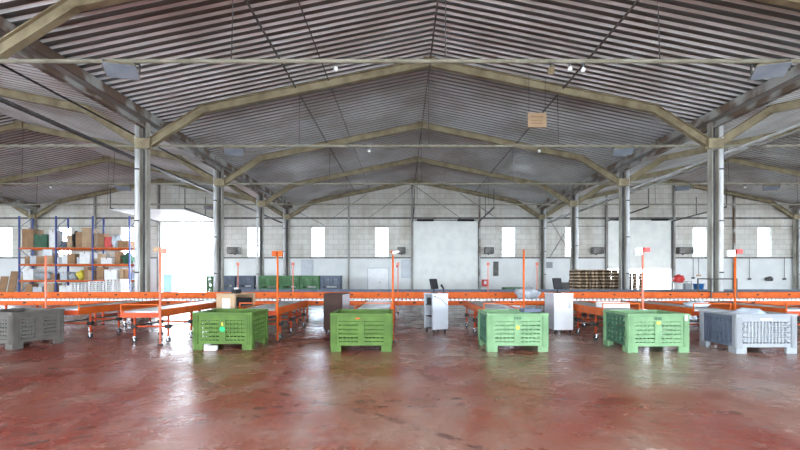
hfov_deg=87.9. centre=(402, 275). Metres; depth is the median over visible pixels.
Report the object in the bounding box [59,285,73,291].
cardboard box
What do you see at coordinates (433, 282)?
monitor
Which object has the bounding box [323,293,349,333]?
base cabinet
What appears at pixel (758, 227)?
window
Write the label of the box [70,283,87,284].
pallet
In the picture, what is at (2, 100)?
cable tray
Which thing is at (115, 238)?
sack
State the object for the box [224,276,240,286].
bin
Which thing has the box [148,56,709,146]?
rafter
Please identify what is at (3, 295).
conveyor
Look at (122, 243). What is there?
cardboard box
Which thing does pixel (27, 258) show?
cardboard box
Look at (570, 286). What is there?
wooden pallet
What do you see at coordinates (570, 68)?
bulb
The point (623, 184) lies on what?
steel column
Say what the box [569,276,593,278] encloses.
wooden pallet
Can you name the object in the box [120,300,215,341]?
conveyor
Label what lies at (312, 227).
window
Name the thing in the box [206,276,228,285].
bin
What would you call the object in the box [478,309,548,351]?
bin
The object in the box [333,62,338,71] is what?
bulb
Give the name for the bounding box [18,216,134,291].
rack
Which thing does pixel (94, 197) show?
trim
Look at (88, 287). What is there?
pallet
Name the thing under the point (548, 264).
notice board
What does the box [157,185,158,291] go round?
trim
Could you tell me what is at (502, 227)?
window
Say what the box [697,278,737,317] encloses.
guard
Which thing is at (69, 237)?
cardboard box
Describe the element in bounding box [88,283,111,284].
pallet
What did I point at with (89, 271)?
cardboard box
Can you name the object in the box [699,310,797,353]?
bin
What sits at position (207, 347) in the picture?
block
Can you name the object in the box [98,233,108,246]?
cardboard box
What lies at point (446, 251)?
door
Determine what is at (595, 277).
wooden pallet
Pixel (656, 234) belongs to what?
door
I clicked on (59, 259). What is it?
cardboard box
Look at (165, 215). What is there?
door
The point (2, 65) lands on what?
power cable
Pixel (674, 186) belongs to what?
trim
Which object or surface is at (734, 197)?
trim
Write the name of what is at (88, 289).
pallet
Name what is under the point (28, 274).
cardboard box
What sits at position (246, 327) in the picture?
bin
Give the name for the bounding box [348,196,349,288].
steel column
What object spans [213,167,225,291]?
steel column
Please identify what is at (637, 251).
pole
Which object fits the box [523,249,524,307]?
pole
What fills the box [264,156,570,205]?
rafter
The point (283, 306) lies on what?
conveyor
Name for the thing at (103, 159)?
rafter
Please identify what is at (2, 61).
pipe
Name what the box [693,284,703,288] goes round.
plastic tub
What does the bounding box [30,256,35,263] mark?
crate
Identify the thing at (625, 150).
floodlight
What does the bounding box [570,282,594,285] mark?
wooden pallet
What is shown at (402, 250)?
heater
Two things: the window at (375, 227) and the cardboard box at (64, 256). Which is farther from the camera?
the window at (375, 227)
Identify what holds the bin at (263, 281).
on the bin
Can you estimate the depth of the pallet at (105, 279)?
28.80 m
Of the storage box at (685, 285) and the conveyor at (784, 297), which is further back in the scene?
the storage box at (685, 285)
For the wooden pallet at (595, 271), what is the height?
0.165 m
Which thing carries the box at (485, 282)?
attached to the wall
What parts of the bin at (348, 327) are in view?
corner post, panel, panel, corner post, corner post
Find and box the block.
[204,345,217,350]
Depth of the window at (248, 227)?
32.84 m
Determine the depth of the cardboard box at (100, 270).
30.68 m
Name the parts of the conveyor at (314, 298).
rail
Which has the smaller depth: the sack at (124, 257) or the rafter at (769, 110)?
the rafter at (769, 110)
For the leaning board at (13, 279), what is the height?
1.865 m
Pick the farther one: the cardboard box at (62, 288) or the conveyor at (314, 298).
the cardboard box at (62, 288)
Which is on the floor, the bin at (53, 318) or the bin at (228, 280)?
the bin at (53, 318)
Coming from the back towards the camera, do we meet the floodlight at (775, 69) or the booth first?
the booth
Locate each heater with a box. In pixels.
[227,247,240,254]
[397,247,405,254]
[484,247,493,254]
[590,247,603,254]
[676,247,693,254]
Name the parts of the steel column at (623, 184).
post, knee plate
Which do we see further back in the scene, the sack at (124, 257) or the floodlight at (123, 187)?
the sack at (124, 257)
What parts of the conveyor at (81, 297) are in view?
rail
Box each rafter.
[0,0,799,58]
[0,87,137,144]
[0,121,216,182]
[0,156,258,203]
[11,206,28,216]
[34,178,283,217]
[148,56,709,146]
[223,121,619,184]
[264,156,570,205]
[289,178,539,217]
[544,179,794,217]
[576,157,799,203]
[626,127,799,182]
[720,99,799,143]
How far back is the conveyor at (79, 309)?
10.58 m
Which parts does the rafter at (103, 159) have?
apex plate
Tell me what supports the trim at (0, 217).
attached to the wall
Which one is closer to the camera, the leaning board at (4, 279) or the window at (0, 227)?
the leaning board at (4, 279)
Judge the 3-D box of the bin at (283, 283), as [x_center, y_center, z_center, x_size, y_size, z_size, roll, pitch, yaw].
[-6.969,0.356,25.900,1.224,0.760,1.024,0,0,0]
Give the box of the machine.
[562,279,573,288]
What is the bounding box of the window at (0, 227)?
[0,227,11,256]
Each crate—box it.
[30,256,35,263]
[33,287,43,291]
[34,234,48,246]
[60,272,71,279]
[61,241,66,246]
[104,237,112,246]
[596,302,629,307]
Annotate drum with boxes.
[673,283,682,288]
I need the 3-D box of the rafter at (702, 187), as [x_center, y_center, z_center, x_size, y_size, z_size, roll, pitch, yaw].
[20.770,-6.060,32.420,19.733,3.120,0.190,0,0,0]
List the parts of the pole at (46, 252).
sign plate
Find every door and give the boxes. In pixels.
[110,189,212,246]
[367,268,388,288]
[412,189,493,288]
[608,189,726,288]
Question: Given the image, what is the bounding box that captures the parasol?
[169,267,196,291]
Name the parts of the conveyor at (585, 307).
rail, leg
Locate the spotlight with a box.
[547,63,554,74]
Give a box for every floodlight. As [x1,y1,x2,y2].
[101,59,140,80]
[115,184,131,190]
[204,205,212,209]
[223,145,244,155]
[612,145,633,156]
[674,184,690,190]
[748,59,792,80]
[762,184,780,190]
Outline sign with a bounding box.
[528,113,546,127]
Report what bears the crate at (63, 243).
on the rack
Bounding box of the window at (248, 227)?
[248,227,255,256]
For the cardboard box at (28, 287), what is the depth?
30.77 m
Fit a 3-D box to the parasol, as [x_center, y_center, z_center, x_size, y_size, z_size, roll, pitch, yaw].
[-21.300,0.400,40.000,2.800,2.620,2.800,0,0,0]
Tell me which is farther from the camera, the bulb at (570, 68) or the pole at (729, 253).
the pole at (729, 253)
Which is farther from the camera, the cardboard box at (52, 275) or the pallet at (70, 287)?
the cardboard box at (52, 275)
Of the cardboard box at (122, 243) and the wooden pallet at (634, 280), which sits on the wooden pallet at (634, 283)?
the wooden pallet at (634, 280)
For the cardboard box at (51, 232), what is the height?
1.253 m
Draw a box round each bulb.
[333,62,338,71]
[567,62,572,71]
[580,63,585,72]
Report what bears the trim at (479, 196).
attached to the wall
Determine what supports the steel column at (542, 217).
on the floor
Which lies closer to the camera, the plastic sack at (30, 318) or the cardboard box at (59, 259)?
the plastic sack at (30, 318)
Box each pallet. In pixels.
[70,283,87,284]
[70,285,94,286]
[70,287,94,288]
[70,289,87,290]
[88,281,111,282]
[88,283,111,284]
[88,285,108,286]
[88,287,111,288]
[88,289,108,290]
[105,279,128,280]
[105,281,128,282]
[105,283,128,284]
[105,285,128,286]
[105,287,128,288]
[105,289,128,290]
[569,270,593,272]
[569,273,593,275]
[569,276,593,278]
[569,285,593,288]
[570,279,594,282]
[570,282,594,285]
[590,270,610,272]
[590,273,610,275]
[590,276,610,278]
[590,279,611,282]
[590,282,611,285]
[590,286,610,288]
[617,276,641,278]
[630,273,641,275]
[630,279,641,281]
[630,282,641,284]
[630,285,641,287]
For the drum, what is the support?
on the floor
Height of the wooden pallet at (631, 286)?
0.165 m
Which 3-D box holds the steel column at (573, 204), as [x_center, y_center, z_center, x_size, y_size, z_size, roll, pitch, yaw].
[10.893,-1.935,26.500,0.605,6.870,0.400,0,0,0]
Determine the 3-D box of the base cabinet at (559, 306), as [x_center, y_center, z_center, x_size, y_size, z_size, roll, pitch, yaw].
[4.160,0.978,11.096,0.520,1.045,0.678,0,0,-2]
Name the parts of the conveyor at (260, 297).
rail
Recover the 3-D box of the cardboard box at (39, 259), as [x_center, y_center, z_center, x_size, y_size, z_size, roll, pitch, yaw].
[-26.800,-1.179,30.984,0.600,0.553,0.666,0,0,0]
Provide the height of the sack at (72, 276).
0.589 m
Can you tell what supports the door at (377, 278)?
in the wall
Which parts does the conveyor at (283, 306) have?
rail, plate, leg, rail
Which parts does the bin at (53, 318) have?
panel, panel, corner post, panel, panel, corner post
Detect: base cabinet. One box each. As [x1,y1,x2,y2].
[216,293,255,308]
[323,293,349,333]
[423,293,448,332]
[545,293,572,332]
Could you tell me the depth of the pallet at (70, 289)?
28.80 m
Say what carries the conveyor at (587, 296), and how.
on the floor
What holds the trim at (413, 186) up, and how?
attached to the wall
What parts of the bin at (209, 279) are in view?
panel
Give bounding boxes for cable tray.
[0,97,282,222]
[547,129,799,222]
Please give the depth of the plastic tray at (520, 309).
8.44 m
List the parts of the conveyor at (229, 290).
rail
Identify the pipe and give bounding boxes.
[0,0,799,63]
[0,73,799,146]
[0,129,799,184]
[0,162,799,204]
[245,0,354,191]
[297,0,369,187]
[414,0,438,182]
[475,0,639,191]
[548,123,799,220]
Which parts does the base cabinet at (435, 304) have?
frame, panel, drawer, panel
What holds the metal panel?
attached to the wall
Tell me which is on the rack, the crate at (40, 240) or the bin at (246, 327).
the crate at (40, 240)
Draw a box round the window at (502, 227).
[502,227,514,256]
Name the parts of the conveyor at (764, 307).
rail, rail, plate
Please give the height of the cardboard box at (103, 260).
0.453 m
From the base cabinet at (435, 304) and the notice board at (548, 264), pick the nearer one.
the base cabinet at (435, 304)
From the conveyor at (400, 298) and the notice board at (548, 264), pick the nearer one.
the conveyor at (400, 298)
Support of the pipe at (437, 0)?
attached to the pipe at (2, 61)
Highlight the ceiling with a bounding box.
[0,0,799,203]
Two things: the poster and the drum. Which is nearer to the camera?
the drum
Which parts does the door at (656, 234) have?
panel, panel, panel, panel, panel, panel, panel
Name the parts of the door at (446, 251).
panel, panel, panel, panel, panel, panel, panel, panel, panel, panel, panel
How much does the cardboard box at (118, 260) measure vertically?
0.903 m
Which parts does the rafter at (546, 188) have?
apex plate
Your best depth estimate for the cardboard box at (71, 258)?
30.69 m
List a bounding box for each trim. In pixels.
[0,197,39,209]
[0,217,792,257]
[93,196,95,269]
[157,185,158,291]
[290,186,569,256]
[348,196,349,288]
[411,185,412,288]
[479,196,480,288]
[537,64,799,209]
[605,195,607,269]
[673,185,675,282]
[733,196,735,288]
[789,202,799,209]
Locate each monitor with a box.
[429,279,438,292]
[552,278,562,292]
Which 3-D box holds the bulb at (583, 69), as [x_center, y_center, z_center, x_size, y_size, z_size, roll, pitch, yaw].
[3.840,-4.440,8.850,0.110,0.200,0.110,0,0,0]
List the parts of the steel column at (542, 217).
post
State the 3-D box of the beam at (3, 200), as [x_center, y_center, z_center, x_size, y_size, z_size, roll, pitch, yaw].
[-28.880,-5.400,4.340,0.600,0.480,56.680,0,0,0]
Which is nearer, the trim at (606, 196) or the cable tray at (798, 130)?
the cable tray at (798, 130)
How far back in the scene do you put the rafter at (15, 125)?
20.49 m
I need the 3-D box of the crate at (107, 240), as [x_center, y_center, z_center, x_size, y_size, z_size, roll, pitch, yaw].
[-21.905,-2.514,31.014,0.450,0.803,0.501,0,0,0]
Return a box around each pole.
[43,249,53,340]
[153,247,166,345]
[272,251,282,341]
[390,251,398,341]
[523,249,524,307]
[634,247,649,309]
[726,249,742,309]
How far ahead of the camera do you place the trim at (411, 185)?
32.46 m
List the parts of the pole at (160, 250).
sign plate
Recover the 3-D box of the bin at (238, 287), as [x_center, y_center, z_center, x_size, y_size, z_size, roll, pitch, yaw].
[-10.607,1.120,28.400,1.224,0.760,1.024,0,0,0]
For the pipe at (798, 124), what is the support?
attached to the steel column at (715, 148)
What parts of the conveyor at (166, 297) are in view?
rail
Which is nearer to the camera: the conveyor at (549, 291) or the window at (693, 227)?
the conveyor at (549, 291)
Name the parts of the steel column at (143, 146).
knee plate, post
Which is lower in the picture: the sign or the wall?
the wall
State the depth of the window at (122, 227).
32.79 m
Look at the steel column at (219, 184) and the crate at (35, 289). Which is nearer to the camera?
the steel column at (219, 184)
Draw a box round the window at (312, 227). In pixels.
[312,227,324,256]
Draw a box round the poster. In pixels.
[394,264,400,276]
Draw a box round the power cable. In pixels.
[0,64,282,212]
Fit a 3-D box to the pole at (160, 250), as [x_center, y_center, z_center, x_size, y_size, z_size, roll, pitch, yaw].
[-5.240,0.440,8.957,0.260,2.120,0.075,0,0,0]
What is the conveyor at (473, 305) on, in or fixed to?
on the floor
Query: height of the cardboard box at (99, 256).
0.753 m
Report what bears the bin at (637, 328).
on the floor
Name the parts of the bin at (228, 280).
panel, corner post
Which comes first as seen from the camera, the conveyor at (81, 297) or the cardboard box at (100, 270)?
the conveyor at (81, 297)
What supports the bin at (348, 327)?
on the floor
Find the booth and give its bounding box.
[163,273,179,291]
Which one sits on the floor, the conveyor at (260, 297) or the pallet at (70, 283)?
the conveyor at (260, 297)
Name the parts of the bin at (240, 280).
panel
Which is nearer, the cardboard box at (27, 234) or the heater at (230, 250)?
the cardboard box at (27, 234)
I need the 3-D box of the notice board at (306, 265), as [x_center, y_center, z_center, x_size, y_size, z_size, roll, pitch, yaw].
[-7.541,-0.570,32.658,0.943,1.453,0.077,0,0,0]
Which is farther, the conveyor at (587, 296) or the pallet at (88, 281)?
the pallet at (88, 281)
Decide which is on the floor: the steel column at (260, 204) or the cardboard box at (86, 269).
the steel column at (260, 204)
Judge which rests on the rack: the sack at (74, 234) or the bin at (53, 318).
the sack at (74, 234)
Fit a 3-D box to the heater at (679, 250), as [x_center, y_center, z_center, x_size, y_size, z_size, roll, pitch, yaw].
[21.997,-1.950,32.415,1.164,0.600,0.570,0,0,0]
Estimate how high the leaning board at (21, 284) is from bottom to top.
1.669 m
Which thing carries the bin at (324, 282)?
on the bin
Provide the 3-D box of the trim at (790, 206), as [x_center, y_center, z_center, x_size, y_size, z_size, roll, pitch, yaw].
[30.700,-5.400,4.340,0.600,0.480,56.680,0,0,0]
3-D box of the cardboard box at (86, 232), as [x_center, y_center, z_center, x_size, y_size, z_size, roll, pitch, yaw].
[-23.300,-2.838,30.943,0.700,1.453,0.776,0,0,0]
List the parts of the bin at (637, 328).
corner post, panel, corner post, panel, panel, panel, corner post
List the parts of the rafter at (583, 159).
apex plate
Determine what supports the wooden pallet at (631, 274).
on the wooden pallet at (631, 277)
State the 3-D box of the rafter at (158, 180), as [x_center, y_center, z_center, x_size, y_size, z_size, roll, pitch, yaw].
[-18.950,-6.060,32.420,19.733,3.120,0.190,0,0,0]
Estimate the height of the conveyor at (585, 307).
0.889 m
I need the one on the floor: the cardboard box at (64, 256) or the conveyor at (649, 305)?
the conveyor at (649, 305)
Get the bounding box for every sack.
[4,318,45,335]
[35,271,52,279]
[69,272,78,279]
[72,231,77,246]
[76,270,83,279]
[111,235,121,246]
[121,252,134,263]
[683,300,710,306]
[723,307,770,342]
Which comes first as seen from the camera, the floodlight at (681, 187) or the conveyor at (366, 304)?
the conveyor at (366, 304)
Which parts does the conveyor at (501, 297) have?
rail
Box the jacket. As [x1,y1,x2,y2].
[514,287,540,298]
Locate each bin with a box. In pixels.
[0,308,64,349]
[192,309,268,349]
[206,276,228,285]
[206,286,228,291]
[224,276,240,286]
[236,276,255,286]
[238,287,255,288]
[259,276,278,287]
[279,276,299,287]
[300,276,319,287]
[320,276,341,287]
[330,309,392,351]
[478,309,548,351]
[502,287,522,288]
[602,310,689,352]
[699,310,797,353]
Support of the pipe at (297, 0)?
attached to the rafter at (55, 15)
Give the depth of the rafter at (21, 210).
32.40 m
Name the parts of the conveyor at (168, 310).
plate, rail, leg, rail, leg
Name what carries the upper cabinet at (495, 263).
attached to the wall
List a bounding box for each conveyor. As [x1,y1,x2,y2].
[0,292,41,307]
[0,292,128,324]
[42,300,158,337]
[98,292,215,324]
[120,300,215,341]
[195,292,303,324]
[220,289,799,311]
[239,300,307,338]
[293,292,390,324]
[354,300,391,308]
[390,292,486,324]
[463,300,520,333]
[479,292,584,324]
[549,291,799,291]
[566,292,681,324]
[573,300,639,339]
[620,300,730,324]
[654,292,779,304]
[690,300,799,326]
[741,292,799,304]
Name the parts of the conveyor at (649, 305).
rail, rail, plate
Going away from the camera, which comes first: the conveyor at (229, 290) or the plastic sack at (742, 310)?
the plastic sack at (742, 310)
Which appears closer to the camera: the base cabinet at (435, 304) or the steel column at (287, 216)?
the base cabinet at (435, 304)
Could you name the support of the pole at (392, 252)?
on the floor
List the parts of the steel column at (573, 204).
post, knee plate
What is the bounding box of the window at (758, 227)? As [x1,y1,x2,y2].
[758,227,769,256]
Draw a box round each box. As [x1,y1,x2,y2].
[22,229,43,246]
[23,269,42,279]
[25,256,29,263]
[25,284,38,291]
[36,256,44,263]
[44,283,61,291]
[47,253,58,263]
[49,230,62,246]
[51,274,59,279]
[57,257,61,263]
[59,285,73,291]
[62,254,66,263]
[67,235,73,246]
[67,254,79,263]
[76,232,81,246]
[80,252,96,263]
[82,228,98,246]
[84,267,91,279]
[88,270,96,279]
[97,254,105,263]
[97,267,108,279]
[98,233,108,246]
[101,258,114,263]
[104,270,119,279]
[115,252,123,263]
[118,240,134,247]
[120,269,126,278]
[482,279,488,286]
[683,281,691,288]
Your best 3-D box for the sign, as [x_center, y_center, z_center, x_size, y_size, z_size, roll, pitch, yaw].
[4.620,-6.050,14.295,0.640,1.860,0.050,0,0,0]
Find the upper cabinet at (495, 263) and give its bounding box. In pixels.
[493,261,498,275]
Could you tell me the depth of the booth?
39.40 m
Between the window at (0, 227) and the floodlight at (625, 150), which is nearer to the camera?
the floodlight at (625, 150)
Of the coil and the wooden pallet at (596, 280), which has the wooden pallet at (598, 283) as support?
the wooden pallet at (596, 280)
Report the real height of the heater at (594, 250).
0.600 m
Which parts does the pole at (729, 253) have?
sign plate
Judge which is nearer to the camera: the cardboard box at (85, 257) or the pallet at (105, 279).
the pallet at (105, 279)
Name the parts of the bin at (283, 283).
panel, corner post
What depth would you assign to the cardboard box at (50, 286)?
30.59 m
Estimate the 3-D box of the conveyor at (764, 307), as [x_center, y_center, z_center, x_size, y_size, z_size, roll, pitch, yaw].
[9.075,1.054,10.930,0.870,0.889,3.140,0,0,0]
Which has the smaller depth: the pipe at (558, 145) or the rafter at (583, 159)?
the pipe at (558, 145)
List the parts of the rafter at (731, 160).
apex plate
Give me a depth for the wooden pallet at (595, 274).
21.33 m
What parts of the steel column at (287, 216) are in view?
post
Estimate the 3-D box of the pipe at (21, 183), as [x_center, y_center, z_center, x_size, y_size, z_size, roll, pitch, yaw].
[0.900,-5.979,20.652,57.800,2.883,0.154,0,0,0]
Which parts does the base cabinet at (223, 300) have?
panel, drawer, frame, panel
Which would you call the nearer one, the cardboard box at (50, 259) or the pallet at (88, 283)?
the pallet at (88, 283)
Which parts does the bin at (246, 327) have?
corner post, panel, panel, panel, corner post, panel, corner post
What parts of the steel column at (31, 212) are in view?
knee plate, post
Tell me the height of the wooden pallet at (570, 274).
0.165 m
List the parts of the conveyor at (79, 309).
plate, rail, leg, rail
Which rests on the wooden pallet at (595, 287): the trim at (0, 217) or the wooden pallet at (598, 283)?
the wooden pallet at (598, 283)
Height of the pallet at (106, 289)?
0.140 m
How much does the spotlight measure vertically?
0.300 m
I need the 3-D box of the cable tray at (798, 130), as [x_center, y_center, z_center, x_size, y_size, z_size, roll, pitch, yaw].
[11.280,-4.130,17.100,0.150,0.060,30.200,0,0,0]
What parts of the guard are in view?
post, post, rail, rail, post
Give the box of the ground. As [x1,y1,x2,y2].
[178,280,667,291]
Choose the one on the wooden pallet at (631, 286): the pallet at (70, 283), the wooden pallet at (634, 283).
the wooden pallet at (634, 283)
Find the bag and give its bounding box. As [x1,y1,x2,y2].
[672,274,684,282]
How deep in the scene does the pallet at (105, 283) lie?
28.82 m
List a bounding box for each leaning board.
[0,276,8,291]
[7,271,17,291]
[20,274,23,291]
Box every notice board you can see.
[301,260,312,275]
[546,262,552,267]
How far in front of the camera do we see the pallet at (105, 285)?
28.83 m
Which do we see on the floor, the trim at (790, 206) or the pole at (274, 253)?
the pole at (274, 253)
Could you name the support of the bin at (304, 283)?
on the bin
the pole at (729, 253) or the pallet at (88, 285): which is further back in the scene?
the pallet at (88, 285)
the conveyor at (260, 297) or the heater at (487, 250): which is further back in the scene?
the heater at (487, 250)
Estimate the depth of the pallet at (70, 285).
28.80 m
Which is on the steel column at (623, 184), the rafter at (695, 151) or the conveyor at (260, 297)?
the rafter at (695, 151)
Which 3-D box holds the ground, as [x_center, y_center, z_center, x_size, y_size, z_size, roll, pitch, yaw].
[0.000,1.805,50.000,280.000,0.190,220.000,0,0,0]
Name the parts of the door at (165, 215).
panel, panel, panel, panel, panel, panel, panel, panel, panel, panel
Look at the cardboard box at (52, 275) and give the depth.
30.74 m
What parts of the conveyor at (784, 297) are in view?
rail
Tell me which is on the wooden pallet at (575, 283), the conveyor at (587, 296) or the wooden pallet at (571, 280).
the wooden pallet at (571, 280)
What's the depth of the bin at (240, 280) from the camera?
27.91 m
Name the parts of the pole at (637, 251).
sign plate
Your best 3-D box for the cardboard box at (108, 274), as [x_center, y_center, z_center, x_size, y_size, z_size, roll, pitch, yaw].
[-21.550,-0.099,31.005,0.900,0.753,0.906,0,0,0]
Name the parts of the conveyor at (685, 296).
rail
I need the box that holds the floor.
[0,305,799,449]
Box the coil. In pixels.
[765,276,772,280]
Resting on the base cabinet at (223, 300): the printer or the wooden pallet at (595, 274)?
the printer
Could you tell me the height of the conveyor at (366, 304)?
0.889 m
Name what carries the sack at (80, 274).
on the rack
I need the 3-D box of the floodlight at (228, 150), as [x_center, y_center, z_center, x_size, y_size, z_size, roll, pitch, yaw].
[-5.951,-4.430,14.622,0.702,0.313,0.338,0,0,-15]
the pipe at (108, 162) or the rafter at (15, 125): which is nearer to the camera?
the rafter at (15, 125)
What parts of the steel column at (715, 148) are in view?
post, knee plate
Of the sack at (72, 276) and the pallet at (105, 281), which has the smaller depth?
the pallet at (105, 281)
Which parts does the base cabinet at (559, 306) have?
panel, panel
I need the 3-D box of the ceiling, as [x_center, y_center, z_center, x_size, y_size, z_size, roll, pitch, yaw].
[0.910,-6.695,4.500,59.580,2.150,57.000,0,0,0]
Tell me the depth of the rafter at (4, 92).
14.48 m
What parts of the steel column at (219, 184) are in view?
knee plate, post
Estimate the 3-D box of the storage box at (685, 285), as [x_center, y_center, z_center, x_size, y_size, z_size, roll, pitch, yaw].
[19.094,0.925,28.000,0.464,1.150,0.464,0,0,0]
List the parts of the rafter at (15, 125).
apex plate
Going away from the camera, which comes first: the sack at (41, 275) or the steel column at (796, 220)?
the sack at (41, 275)
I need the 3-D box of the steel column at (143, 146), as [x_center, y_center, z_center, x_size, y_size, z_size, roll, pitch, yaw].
[-9.072,-1.935,14.500,0.605,6.870,0.400,0,0,0]
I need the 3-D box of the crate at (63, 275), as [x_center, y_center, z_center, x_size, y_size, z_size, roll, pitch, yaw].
[-25.100,-0.024,30.943,0.500,0.603,0.556,0,0,0]
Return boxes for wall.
[0,179,792,291]
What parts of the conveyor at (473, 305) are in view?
rail, rail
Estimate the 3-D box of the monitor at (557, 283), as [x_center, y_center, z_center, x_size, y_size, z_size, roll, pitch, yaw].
[4.130,0.255,11.100,0.300,0.399,0.200,0,0,-25]
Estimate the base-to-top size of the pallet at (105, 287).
0.140 m
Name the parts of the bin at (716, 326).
corner post, panel, corner post, panel, panel, corner post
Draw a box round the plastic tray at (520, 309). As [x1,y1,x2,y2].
[519,308,540,311]
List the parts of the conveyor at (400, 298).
rail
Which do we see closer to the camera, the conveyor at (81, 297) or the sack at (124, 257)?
the conveyor at (81, 297)
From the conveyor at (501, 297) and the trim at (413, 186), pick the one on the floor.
the conveyor at (501, 297)
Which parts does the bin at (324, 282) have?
panel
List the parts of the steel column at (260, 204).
post, knee plate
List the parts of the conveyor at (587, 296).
rail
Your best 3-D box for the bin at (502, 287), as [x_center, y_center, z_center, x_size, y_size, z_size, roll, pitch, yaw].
[7.143,1.120,27.000,1.224,0.760,1.024,0,0,0]
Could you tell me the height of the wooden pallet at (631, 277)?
0.165 m
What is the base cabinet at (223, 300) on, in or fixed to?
on the floor
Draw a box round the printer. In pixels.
[231,287,240,292]
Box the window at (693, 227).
[693,227,705,256]
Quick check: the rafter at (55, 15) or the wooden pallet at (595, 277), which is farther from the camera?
the wooden pallet at (595, 277)
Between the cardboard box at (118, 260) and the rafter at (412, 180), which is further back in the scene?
the rafter at (412, 180)
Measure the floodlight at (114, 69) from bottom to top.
0.313 m
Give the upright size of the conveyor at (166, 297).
0.950 m
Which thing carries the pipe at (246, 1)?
attached to the rafter at (55, 15)
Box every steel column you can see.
[28,207,36,283]
[134,122,153,319]
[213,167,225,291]
[256,192,265,288]
[283,207,290,287]
[538,207,545,288]
[569,192,577,281]
[617,167,629,288]
[705,122,723,291]
[792,207,799,288]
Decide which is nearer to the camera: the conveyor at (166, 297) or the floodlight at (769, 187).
the conveyor at (166, 297)
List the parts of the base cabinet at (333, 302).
panel, panel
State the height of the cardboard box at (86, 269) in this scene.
0.953 m
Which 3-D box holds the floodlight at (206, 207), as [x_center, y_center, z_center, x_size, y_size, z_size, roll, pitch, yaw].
[-12.401,-4.430,26.622,0.702,0.313,0.338,0,0,-15]
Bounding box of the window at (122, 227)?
[122,227,133,256]
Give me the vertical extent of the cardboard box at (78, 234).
1.153 m
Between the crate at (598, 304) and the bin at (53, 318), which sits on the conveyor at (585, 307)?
the crate at (598, 304)
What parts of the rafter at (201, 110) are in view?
apex plate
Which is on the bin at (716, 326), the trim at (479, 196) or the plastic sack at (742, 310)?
the plastic sack at (742, 310)
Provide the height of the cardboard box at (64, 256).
0.703 m
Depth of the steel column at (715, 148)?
14.44 m
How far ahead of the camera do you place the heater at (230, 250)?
32.15 m
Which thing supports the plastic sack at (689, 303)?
on the conveyor at (649, 305)
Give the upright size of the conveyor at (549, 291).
0.920 m
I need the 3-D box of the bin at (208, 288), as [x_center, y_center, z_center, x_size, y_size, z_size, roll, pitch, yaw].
[-13.843,1.120,31.000,1.224,0.760,1.024,0,0,0]
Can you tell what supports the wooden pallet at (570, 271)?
on the wooden pallet at (570, 274)
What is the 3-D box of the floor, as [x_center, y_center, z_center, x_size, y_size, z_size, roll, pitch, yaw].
[0.910,1.600,4.500,99.300,0.200,57.000,0,0,0]
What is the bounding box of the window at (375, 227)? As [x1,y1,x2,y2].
[375,227,387,256]
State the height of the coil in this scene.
0.384 m
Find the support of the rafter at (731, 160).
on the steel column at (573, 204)
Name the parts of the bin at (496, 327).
corner post, panel, corner post, panel, panel, corner post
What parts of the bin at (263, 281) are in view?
panel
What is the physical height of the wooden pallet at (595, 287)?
0.165 m
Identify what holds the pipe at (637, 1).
attached to the rafter at (201, 110)
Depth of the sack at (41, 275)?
30.74 m
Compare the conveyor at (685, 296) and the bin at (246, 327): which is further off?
the conveyor at (685, 296)
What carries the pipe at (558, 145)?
attached to the rafter at (201, 110)
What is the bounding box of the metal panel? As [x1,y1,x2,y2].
[402,260,410,277]
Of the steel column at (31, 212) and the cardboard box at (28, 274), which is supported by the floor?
the steel column at (31, 212)
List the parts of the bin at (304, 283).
panel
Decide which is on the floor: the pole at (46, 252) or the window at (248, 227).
the pole at (46, 252)
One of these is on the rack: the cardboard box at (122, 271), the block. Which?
the cardboard box at (122, 271)

